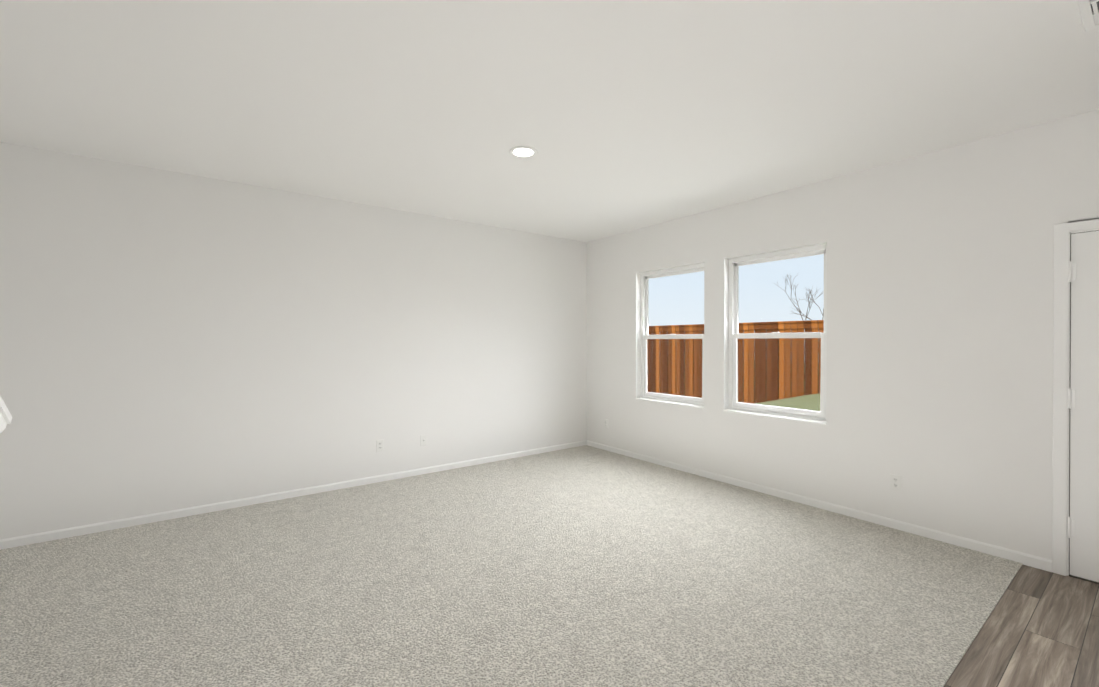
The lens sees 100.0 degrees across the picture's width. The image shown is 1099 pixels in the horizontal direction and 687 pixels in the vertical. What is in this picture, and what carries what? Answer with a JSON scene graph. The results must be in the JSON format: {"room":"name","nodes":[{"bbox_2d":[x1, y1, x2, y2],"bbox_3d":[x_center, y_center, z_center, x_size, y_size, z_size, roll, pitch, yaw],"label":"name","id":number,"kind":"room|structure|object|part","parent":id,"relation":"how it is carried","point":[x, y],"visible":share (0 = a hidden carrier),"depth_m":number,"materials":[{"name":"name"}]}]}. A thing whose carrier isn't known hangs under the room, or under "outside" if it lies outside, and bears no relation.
{"room":"empty living room","nodes":[
{"label":"empty living room","id":0,"kind":"room"},
{"bbox_2d":[0,142,586,539],"bbox_3d":[-2.299,0.021,4.235,6.890,2.760,0.140,0,0,-37],"label":"wall","id":1,"kind":"structure","parent":0,"point":[170,340],"depth_m":3.93,"materials":[{"name":"white paint"}]},
{"bbox_2d":[0,440,586,549],"bbox_3d":[-2.197,1.355,4.221,6.750,0.076,0.013,0,0,-37],"label":"baseboard","id":2,"kind":"structure","parent":1,"relation":"attached to","point":[82,530],"depth_m":3.92,"materials":[{"name":"white paint"}]},
{"bbox_2d":[376,439,383,451],"bbox_3d":[-1.690,1.019,4.602,0.070,0.114,0.008,0,0,-37],"label":"electrical outlet","id":3,"kind":"object","parent":1,"relation":"attached to","point":[379,445],"visible":1,"depth_m":4.60,"materials":[{"name":"white plastic"}]},
{"bbox_2d":[420,435,426,445],"bbox_3d":[-1.329,1.023,4.870,0.070,0.114,0.010,0,0,-37],"label":"electrical outlet","id":4,"kind":"object","parent":1,"relation":"attached to","point":[423,440],"visible":1,"depth_m":4.87,"materials":[{"name":"white plastic"}]},
{"bbox_2d":[0,445,1022,686],"bbox_3d":[-0.957,1.398,2.560,6.750,0.020,4.160,0,0,-37],"label":"floor carpet","id":5,"kind":"object","parent":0,"point":[585,566],"visible":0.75,"depth_m":2.58,"materials":[{"name":"beige carpet"}]},
{"bbox_2d":[0,0,1098,241],"bbox_3d":[0.201,-1.406,0.998,7.030,0.120,8.310,0,0,-37],"label":"ceiling","id":6,"kind":"structure","parent":0,"point":[622,116],"depth_m":2.48,"materials":[{"name":"white paint"}]},
{"bbox_2d":[509,146,536,157],"bbox_3d":[-0.185,-1.352,3.262,0.200,0.007,0.200,0,0,-37],"label":"recessed light","id":7,"kind":"object","parent":6,"relation":"in","point":[523,152],"visible":1,"depth_m":3.25,"materials":[{"name":"white paint"}]},
{"bbox_2d":[1076,0,1098,31],"bbox_3d":[2.336,-1.342,1.625,0.380,0.013,0.620,0,0,-37],"label":"ceiling vent","id":8,"kind":"object","parent":6,"relation":"in","point":[1089,18],"visible":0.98,"depth_m":1.87,"materials":[{"name":"silver metal"}]},
{"bbox_2d":[587,109,1098,559],"bbox_3d":[2.961,0.025,3.066,0.140,2.760,8.310,0,0,-37],"label":"wall","id":9,"kind":"structure","parent":0,"point":[939,381],"depth_m":3.40,"materials":[{"name":"white paint"}]},
{"bbox_2d":[604,419,607,428],"bbox_3d":[0.727,1.034,5.938,0.008,0.114,0.070,0,0,-37],"label":"electrical outlet","id":10,"kind":"object","parent":9,"relation":"attached to","point":[605,423],"visible":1,"depth_m":5.93,"materials":[{"name":"white plastic"}]},
{"bbox_2d":[635,398,703,408],"bbox_3d":[1.342,0.664,5.167,0.093,0.016,0.940,0,0,-37],"label":"window sill","id":11,"kind":"structure","parent":9,"relation":"attached to","point":[674,403],"depth_m":5.13,"materials":[{"name":"white paint"}]},
{"bbox_2d":[641,263,703,405],"bbox_3d":[1.410,-0.088,5.214,0.075,1.526,0.940,0,0,-37],"label":"window","id":12,"kind":"structure","parent":9,"relation":"in","point":[645,328],"depth_m":5.36,"materials":[{"name":"white plastic"}]},
{"bbox_2d":[647,339,701,397],"bbox_3d":[1.431,0.277,5.231,0.002,0.710,0.860,0,0,-37],"label":"screen","id":13,"kind":"object","parent":12,"relation":"attached to","point":[654,344],"depth_m":5.25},
{"bbox_2d":[723,409,825,424],"bbox_3d":[2.042,0.668,4.229,0.093,0.016,0.944,0,0,-37],"label":"window sill","id":14,"kind":"structure","parent":9,"relation":"attached to","point":[779,417],"depth_m":4.17,"materials":[{"name":"white paint"}]},
{"bbox_2d":[728,244,826,421],"bbox_3d":[2.110,-0.084,4.277,0.075,1.526,0.944,0,0,-37],"label":"window","id":15,"kind":"structure","parent":9,"relation":"in","point":[735,335],"depth_m":4.31,"materials":[{"name":"white plastic"}]},
{"bbox_2d":[738,338,820,410],"bbox_3d":[2.131,0.281,4.294,0.002,0.710,0.864,0,0,-37],"label":"screen","id":16,"kind":"object","parent":15,"relation":"attached to","point":[787,356],"depth_m":4.26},
{"bbox_2d":[587,440,1051,571],"bbox_3d":[2.904,1.360,3.020,0.013,0.076,8.017,0,0,-37],"label":"baseboard","id":17,"kind":"structure","parent":9,"relation":"attached to","point":[1023,558],"depth_m":3.61,"materials":[{"name":"white paint"}]},
{"bbox_2d":[890,474,901,490],"bbox_3d":[2.588,1.039,3.446,0.008,0.114,0.070,0,0,-37],"label":"electrical outlet","id":18,"kind":"object","parent":9,"relation":"attached to","point":[895,482],"visible":1,"depth_m":3.44,"materials":[{"name":"white plastic"}]},
{"bbox_2d":[1052,217,1098,575],"bbox_3d":[3.433,0.335,2.424,0.157,2.119,1.053,0,0,-37],"label":"door frame","id":19,"kind":"structure","parent":9,"relation":"attached to","point":[1061,386],"depth_m":2.77,"materials":[{"name":"white paint"}]},
{"bbox_2d":[1067,230,1098,573],"bbox_3d":[3.386,0.365,2.404,0.062,2.039,0.935,0,0,-37],"label":"door jamb","id":20,"kind":"structure","parent":9,"relation":"in","point":[1069,431],"depth_m":2.74,"materials":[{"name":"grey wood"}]},
{"bbox_3d":[3.102,0.334,2.749,0.020,1.652,0.042,0,0,-37],"label":"door hinges","id":21,"kind":"part","parent":20,"relation":"part of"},
{"bbox_2d":[1070,231,1098,581],"bbox_3d":[3.376,0.366,2.382,0.108,2.036,0.915,0,0,-37],"label":"door","id":22,"kind":"structure","parent":9,"relation":"in","point":[1084,462],"depth_m":2.71,"materials":[{"name":"white paint"}]},
{"bbox_2d":[944,565,1098,686],"bbox_3d":[1.502,1.413,-0.615,6.890,0.014,3.870,0,0,-37],"label":"floor","id":23,"kind":"structure","parent":0,"point":[1040,628],"depth_m":2.17,"materials":[{"name":"brown wood"}]},
{"bbox_2d":[1069,574,1098,583],"bbox_3d":[3.447,1.389,2.438,0.160,0.010,0.921,0,0,-37],"label":"threshold","id":24,"kind":"object","parent":23,"relation":"on","point":[1095,582],"visible":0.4,"depth_m":2.71,"materials":[{"name":"grey metal"}]},
{"bbox_3d":[0.039,0.041,-0.908,0.120,2.760,5.160,0,0,-37],"label":"wall","id":25,"kind":"structure","parent":0,"visible":0},
{"bbox_2d":[0,396,11,432],"bbox_3d":[-0.890,-0.535,0.333,0.188,1.659,2.146,0,0,-37],"label":"trim","id":26,"kind":"structure","parent":25,"relation":"attached to","point":[5,417],"depth_m":1.21,"materials":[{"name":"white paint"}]},
{"label":"outside","id":27,"kind":"structure","parent":0,"visible":0},
{"bbox_2d":[684,359,819,410],"bbox_3d":[11.829,0.963,21.159,35.700,1.300,70.000,0,0,-37],"label":"ground","id":28,"kind":"structure","parent":27,"point":[812,404],"depth_m":9.56,"materials":[{"name":"green plant"}]},
{"bbox_2d":[647,320,823,403],"bbox_3d":[6.798,0.697,9.315,0.154,2.428,25.048,0,0,-37],"label":"fence","id":29,"kind":"object","parent":28,"relation":"on","point":[764,327],"depth_m":11.51,"materials":[{"name":"brown wood"}]},
{"bbox_2d":[775,274,823,347],"bbox_3d":[7.891,-0.226,14.020,1.085,3.557,2.828,0,0,36],"label":"tree","id":30,"kind":"object","parent":28,"relation":"on","point":[799,310],"depth_m":13.71,"materials":[{"name":"brown plant"}]}
]}

